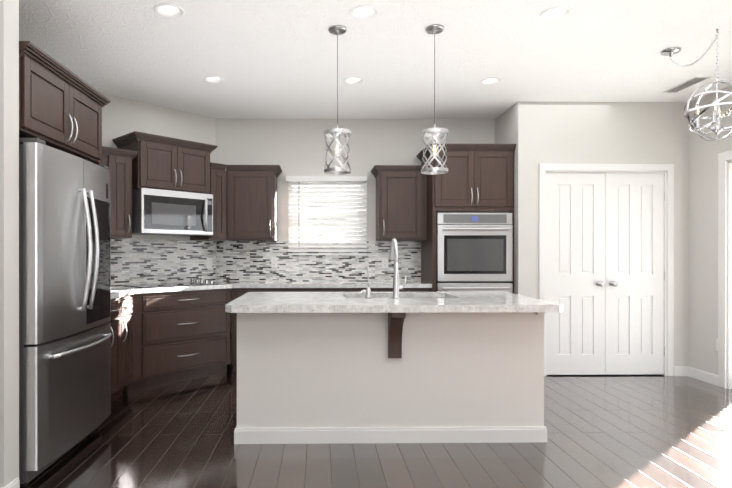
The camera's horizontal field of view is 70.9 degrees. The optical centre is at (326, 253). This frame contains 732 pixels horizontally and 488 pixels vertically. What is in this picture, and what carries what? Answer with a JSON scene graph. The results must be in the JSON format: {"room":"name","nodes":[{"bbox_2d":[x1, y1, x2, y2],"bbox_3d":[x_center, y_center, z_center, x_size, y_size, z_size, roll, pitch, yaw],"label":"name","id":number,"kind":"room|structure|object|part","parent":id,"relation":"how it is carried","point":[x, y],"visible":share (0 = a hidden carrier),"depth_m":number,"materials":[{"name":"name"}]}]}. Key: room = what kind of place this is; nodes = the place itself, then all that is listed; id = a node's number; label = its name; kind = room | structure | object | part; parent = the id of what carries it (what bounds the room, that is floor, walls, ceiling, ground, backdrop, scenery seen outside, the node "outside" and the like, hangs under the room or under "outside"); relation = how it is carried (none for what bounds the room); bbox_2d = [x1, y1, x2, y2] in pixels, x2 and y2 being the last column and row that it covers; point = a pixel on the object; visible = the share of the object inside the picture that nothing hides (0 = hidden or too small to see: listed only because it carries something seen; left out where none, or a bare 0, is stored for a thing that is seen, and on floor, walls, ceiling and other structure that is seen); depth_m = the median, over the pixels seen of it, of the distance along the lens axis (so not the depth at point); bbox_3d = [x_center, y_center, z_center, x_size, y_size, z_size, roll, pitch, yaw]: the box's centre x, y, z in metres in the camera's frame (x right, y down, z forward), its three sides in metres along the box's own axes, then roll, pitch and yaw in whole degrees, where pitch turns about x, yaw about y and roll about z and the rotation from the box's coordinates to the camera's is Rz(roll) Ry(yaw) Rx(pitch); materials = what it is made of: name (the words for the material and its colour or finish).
{"room":"kitchen","nodes":[
{"label":"kitchen","id":0,"kind":"room"},
{"bbox_2d":[0,0,731,486],"bbox_3d":[-0.396,-0.144,1.848,8.370,2.740,8.490,0,0,-1],"label":"wall","id":1,"kind":"structure","parent":0,"point":[596,132],"depth_m":5.12,"materials":[{"name":"paint"}]},
{"bbox_2d":[19,41,106,164],"bbox_3d":[-1.879,-0.855,3.114,0.620,0.429,0.973,0,0,-1],"label":"upper cabinet","id":2,"kind":"object","parent":1,"relation":"attached to","point":[61,106],"depth_m":3.00,"materials":[{"name":"brown wood"}]},
{"bbox_2d":[105,149,132,238],"bbox_3d":[-2.017,-0.524,4.687,0.480,0.762,0.479,0,0,-1],"label":"upper cabinet","id":3,"kind":"object","parent":1,"relation":"attached to","point":[118,160],"depth_m":4.58,"materials":[{"name":"brown wood"}]},
{"bbox_2d":[107,133,218,193],"bbox_3d":[-1.599,-0.835,5.070,0.839,0.474,0.839,0,0,-1],"label":"upper cabinet","id":4,"kind":"object","parent":1,"relation":"attached to","point":[157,161],"depth_m":4.85,"materials":[{"name":"brown wood"}]},
{"bbox_2d":[132,188,212,235],"bbox_3d":[-1.557,-0.388,5.030,0.539,0.415,0.754,0,0,44],"label":"microwave","id":5,"kind":"object","parent":4,"relation":"attached to","point":[165,212],"visible":1,"depth_m":4.82,"materials":[{"name":"grey metal"}]},
{"bbox_2d":[111,239,215,285],"bbox_3d":[-1.785,0.082,5.182,0.007,0.450,1.538,0,0,44],"label":"tile backsplash","id":6,"kind":"structure","parent":1,"relation":"attached to","point":[138,261],"depth_m":5.26,"materials":[{"name":"tile"}]},
{"bbox_2d":[207,258,211,267],"bbox_3d":[-1.299,0.101,5.670,0.007,0.116,0.072,0,0,44],"label":"outlet","id":7,"kind":"object","parent":6,"relation":"attached to","point":[209,262],"visible":1,"depth_m":5.67,"materials":[{"name":"white plastic"}]},
{"bbox_2d":[190,165,234,240],"bbox_3d":[-1.229,-0.525,5.458,0.482,0.762,0.412,0,0,-1],"label":"upper cabinet","id":8,"kind":"object","parent":1,"relation":"attached to","point":[222,180],"depth_m":5.36,"materials":[{"name":"brown wood"}]},
{"bbox_2d":[235,165,278,240],"bbox_3d":[-0.829,-0.525,5.548,0.551,0.762,0.393,0,0,-1],"label":"upper cabinet","id":9,"kind":"object","parent":1,"relation":"attached to","point":[255,185],"depth_m":5.40,"materials":[{"name":"brown wood"}]},
{"bbox_2d":[216,241,420,280],"bbox_3d":[-0.089,0.081,5.753,2.295,0.450,0.007,0,0,-1],"label":"tile backsplash","id":10,"kind":"structure","parent":1,"relation":"attached to","point":[243,260],"depth_m":5.75,"materials":[{"name":"tile"}]},
{"bbox_2d":[271,257,277,267],"bbox_3d":[-0.590,0.100,5.738,0.072,0.116,0.007,0,0,-1],"label":"electrical outlet","id":11,"kind":"object","parent":10,"relation":"attached to","point":[274,262],"visible":1,"depth_m":5.74,"materials":[{"name":"white plastic"}]},
{"bbox_2d":[382,258,387,267],"bbox_3d":[0.653,0.102,5.756,0.072,0.116,0.007,0,0,-1],"label":"electrical outlet","id":12,"kind":"object","parent":10,"relation":"attached to","point":[384,262],"visible":1,"depth_m":5.75,"materials":[{"name":"white plastic"}]},
{"bbox_2d":[290,185,363,239],"bbox_3d":[0.003,-0.439,5.834,0.843,0.808,0.060,0,0,-1],"label":"window","id":13,"kind":"structure","parent":1,"relation":"in","point":[330,210],"depth_m":5.82,"materials":[{"name":"white glass"}]},
{"bbox_2d":[286,176,366,262],"bbox_3d":[-0.005,-0.380,5.716,0.904,0.963,0.082,0,0,-1],"label":"window blinds","id":14,"kind":"object","parent":13,"relation":"attached to","point":[329,185],"visible":1,"depth_m":5.71,"materials":[{"name":"white plastic"}]},
{"bbox_2d":[375,165,426,240],"bbox_3d":[0.806,-0.525,5.594,0.510,0.762,0.349,0,0,-1],"label":"upper cabinet","id":15,"kind":"object","parent":1,"relation":"attached to","point":[401,190],"depth_m":5.42,"materials":[{"name":"brown wood"}]},
{"bbox_2d":[421,144,515,215],"bbox_3d":[1.483,-0.758,5.478,0.793,0.649,0.598,0,0,-1],"label":"upper cabinet","id":16,"kind":"object","parent":1,"relation":"attached to","point":[479,177],"depth_m":5.18,"materials":[{"name":"brown wood"}]},
{"bbox_2d":[436,212,512,292],"bbox_3d":[1.491,0.223,5.423,0.760,1.298,0.627,0,0,-1],"label":"wall oven","id":17,"kind":"object","parent":16,"relation":"in","point":[474,251],"visible":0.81,"depth_m":5.16,"materials":[{"name":"grey metal"}]},
{"bbox_2d":[547,173,617,374],"bbox_3d":[2.538,0.201,5.111,0.685,2.018,0.106,0,0,-1],"label":"door leaf","id":18,"kind":"structure","parent":1,"relation":"in","point":[575,259],"depth_m":5.13,"materials":[{"name":"white wood"}]},
{"bbox_3d":[2.788,0.297,5.097,0.186,0.056,0.070,0,0,-1],"label":"pantry door knobs","id":19,"kind":"part","parent":18,"relation":"part of","materials":[{"name":"silver metal"}]},
{"bbox_2d":[539,164,673,376],"bbox_3d":[2.787,0.163,5.171,1.350,2.119,0.139,0,0,-1],"label":"door frame","id":20,"kind":"structure","parent":1,"relation":"attached to","point":[667,170],"depth_m":5.11,"materials":[{"name":"white wood"}]},
{"bbox_2d":[605,173,663,374],"bbox_3d":[3.084,0.201,5.154,0.590,2.018,0.035,0,0,-1],"label":"door leaf","id":21,"kind":"structure","parent":1,"relation":"in","point":[634,269],"depth_m":5.14,"materials":[{"name":"white wood"}]},
{"bbox_2d":[685,366,717,385],"bbox_3d":[3.617,1.175,4.925,0.013,0.095,0.414,0,0,-1],"label":"baseboard","id":22,"kind":"structure","parent":1,"relation":"attached to","point":[704,376],"depth_m":4.94,"materials":[{"name":"white"}]},
{"bbox_2d":[718,150,731,388],"bbox_3d":[3.693,0.150,3.714,0.139,2.148,2.036,0,0,-1],"label":"door frame","id":23,"kind":"structure","parent":1,"relation":"attached to","point":[724,269],"depth_m":4.65,"materials":[{"name":"white wood"}]},
{"bbox_2d":[19,0,731,118],"bbox_3d":[-0.165,-1.564,2.124,8.800,0.100,8.800,0,0,-1],"label":"ceiling","id":24,"kind":"structure","parent":0,"point":[270,58],"depth_m":3.86,"materials":[{"name":"white paint"}]},
{"bbox_2d":[154,3,184,17],"bbox_3d":[-0.981,-1.551,3.192,0.186,0.084,0.186,0,0,-1],"label":"recessed light","id":25,"kind":"object","parent":24,"relation":"in","point":[169,10],"visible":0.83,"depth_m":3.22,"materials":[{"name":"white"}]},
{"bbox_2d":[203,76,224,83],"bbox_3d":[-0.985,-1.553,4.463,0.186,0.084,0.186,0,0,-1],"label":"recessed light","id":26,"kind":"object","parent":24,"relation":"in","point":[213,79],"visible":0.65,"depth_m":4.50,"materials":[{"name":"white"}]},
{"bbox_2d":[324,25,350,174],"bbox_3d":[0.073,-1.030,3.459,0.185,0.969,0.184,0,0,-1],"label":"pendant light","id":27,"kind":"object","parent":24,"relation":"hanging from","point":[337,30],"visible":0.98,"depth_m":3.44,"materials":[{"name":"silver metal"}]},
{"bbox_2d":[343,77,363,83],"bbox_3d":[0.233,-1.553,4.481,0.186,0.084,0.186,0,0,-1],"label":"recessed light","id":28,"kind":"object","parent":24,"relation":"in","point":[353,80],"visible":0.65,"depth_m":4.52,"materials":[{"name":"white"}]},
{"bbox_2d":[350,5,378,18],"bbox_3d":[0.235,-1.551,3.211,0.186,0.084,0.186,0,0,-1],"label":"recessed light","id":29,"kind":"object","parent":24,"relation":"in","point":[364,11],"visible":0.75,"depth_m":3.25,"materials":[{"name":"white"}]},
{"bbox_2d":[421,24,447,174],"bbox_3d":[0.726,-1.030,3.448,0.185,0.969,0.184,0,0,-1],"label":"pendant light","id":30,"kind":"object","parent":24,"relation":"hanging from","point":[434,135],"visible":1,"depth_m":3.43,"materials":[{"name":"silver metal"}]},
{"bbox_2d":[480,77,501,84],"bbox_3d":[1.440,-1.553,4.498,0.186,0.084,0.186,0,0,-1],"label":"recessed light","id":31,"kind":"object","parent":24,"relation":"in","point":[491,81],"visible":0.6,"depth_m":4.53,"materials":[{"name":"white"}]},
{"bbox_2d":[539,6,571,20],"bbox_3d":[1.439,-1.551,3.228,0.186,0.084,0.186,0,0,-1],"label":"recessed light","id":32,"kind":"object","parent":24,"relation":"in","point":[555,13],"visible":0.69,"depth_m":3.26,"materials":[{"name":"white"}]},
{"bbox_2d":[662,77,710,92],"bbox_3d":[3.224,-1.511,4.610,0.144,0.011,0.434,0,0,-1],"label":"ceiling vent","id":33,"kind":"object","parent":24,"relation":"in","point":[686,84],"visible":1,"depth_m":4.58,"materials":[{"name":"white metal"}]},
{"bbox_2d":[660,29,731,140],"bbox_3d":[2.633,-1.137,3.574,0.392,0.755,0.629,0,0,-1],"label":"orb chandelier","id":34,"kind":"object","parent":24,"relation":"hanging from","point":[717,128],"visible":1,"depth_m":3.46,"materials":[{"name":"silver metal"}]},
{"bbox_2d":[20,364,731,487],"bbox_3d":[-0.396,1.256,1.864,8.370,0.060,8.520,0,0,-1],"label":"floor","id":35,"kind":"structure","parent":0,"point":[636,431],"depth_m":3.19,"materials":[{"name":"brown wood"}]},
{"bbox_2d":[19,138,111,486],"bbox_3d":[-1.850,0.311,3.107,0.894,1.828,0.940,0,0,-1],"label":"fridge","id":36,"kind":"object","parent":35,"relation":"on","point":[65,334],"visible":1,"depth_m":2.85,"materials":[{"name":"grey metal"}]},
{"bbox_2d":[109,299,112,402],"bbox_3d":[-1.992,0.787,3.775,0.648,0.874,0.347,0,0,-1],"label":"base cabinet","id":37,"kind":"object","parent":35,"relation":"on","point":[111,321],"depth_m":3.99,"materials":[{"name":"brown wood"}]},
{"bbox_2d":[113,296,124,400],"bbox_3d":[-1.996,0.787,4.024,0.648,0.874,0.392,0,0,-1],"label":"base cabinet","id":38,"kind":"object","parent":35,"relation":"on","point":[118,303],"depth_m":4.13,"materials":[{"name":"brown wood"}]},
{"bbox_2d":[125,294,136,392],"bbox_3d":[-2.000,0.786,4.274,0.648,0.874,0.348,0,0,-1],"label":"base cabinet","id":39,"kind":"object","parent":35,"relation":"on","point":[130,300],"depth_m":4.40,"materials":[{"name":"brown wood"}]},
{"bbox_2d":[137,288,232,390],"bbox_3d":[-1.541,0.785,5.027,1.139,0.874,1.139,0,0,-1],"label":"base cabinet","id":40,"kind":"object","parent":35,"relation":"on","point":[158,339],"depth_m":4.80,"materials":[{"name":"brown wood"}]},
{"bbox_2d":[111,281,431,298],"bbox_3d":[-0.627,0.328,4.685,3.406,0.040,2.127,0,0,-1],"label":"countertop","id":41,"kind":"structure","parent":40,"relation":"on","point":[118,291],"depth_m":5.19,"materials":[{"name":"stone"}]},
{"bbox_2d":[122,279,218,287],"bbox_3d":[-1.522,0.287,5.042,0.505,0.040,0.780,0,0,44],"label":"cooktop","id":42,"kind":"object","parent":41,"relation":"in","point":[176,284],"visible":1,"depth_m":5.00,"materials":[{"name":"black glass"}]},
{"bbox_2d":[233,288,288,371],"bbox_3d":[-0.685,0.785,5.468,0.579,0.874,0.558,0,0,-1],"label":"base cabinet","id":43,"kind":"object","parent":35,"relation":"on","point":[237,292],"depth_m":5.19,"materials":[{"name":"brown wood"}]},
{"bbox_2d":[289,288,340,291],"bbox_3d":[-0.205,0.785,5.475,0.620,0.874,0.558,0,0,-1],"label":"base cabinet","id":44,"kind":"object","parent":35,"relation":"on","point":[290,289],"depth_m":5.21,"materials":[{"name":"brown wood"}]},
{"bbox_2d":[341,288,388,291],"bbox_3d":[0.295,0.785,5.482,0.620,0.874,0.558,0,0,-1],"label":"base cabinet","id":45,"kind":"object","parent":35,"relation":"on","point":[342,289],"depth_m":5.22,"materials":[{"name":"brown wood"}]},
{"bbox_2d":[234,312,546,443],"bbox_3d":[0.411,0.789,3.643,2.028,0.869,1.015,0,0,-1],"label":"kitchen island","id":46,"kind":"object","parent":35,"relation":"on","point":[437,377],"visible":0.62,"depth_m":3.32,"materials":[{"name":"white paint"}]},
{"bbox_2d":[225,291,562,312],"bbox_3d":[0.410,0.332,3.633,2.073,0.045,1.086,0,0,-1],"label":"island countertop","id":47,"kind":"structure","parent":46,"relation":"on","point":[353,302],"depth_m":3.19,"materials":[{"name":"stone"}]},
{"bbox_2d":[358,267,371,297],"bbox_3d":[0.262,0.200,3.586,0.103,0.217,0.073,0,0,-1],"label":"filter faucet","id":48,"kind":"object","parent":47,"relation":"on","point":[367,291],"visible":1,"depth_m":3.56,"materials":[{"name":"silver metal"}]},
{"bbox_2d":[389,238,406,298],"bbox_3d":[0.496,0.099,3.638,0.097,0.418,0.258,0,0,-1],"label":"faucet","id":49,"kind":"object","parent":47,"relation":"on","point":[393,255],"visible":1,"depth_m":3.52,"materials":[{"name":"silver metal"}]},
{"bbox_2d":[389,284,432,291],"bbox_3d":[0.774,0.785,5.489,0.579,0.874,0.558,0,0,-1],"label":"base cabinet","id":50,"kind":"object","parent":35,"relation":"on","point":[390,289],"depth_m":5.22,"materials":[{"name":"brown wood"}]},
{"bbox_3d":[0.950,1.331,7.945,30.000,0.095,28.000,0,0,-1],"label":"ground","id":51,"kind":"structure","parent":0,"visible":0},
{"bbox_2d":[294,185,359,239],"bbox_3d":[-2.126,-2.107,13.046,14.600,6.760,0.900,0,0,-1],"label":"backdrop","id":52,"kind":"object","parent":51,"relation":"on","point":[326,210],"depth_m":12.92,"materials":[{"name":"white"}]}
]}

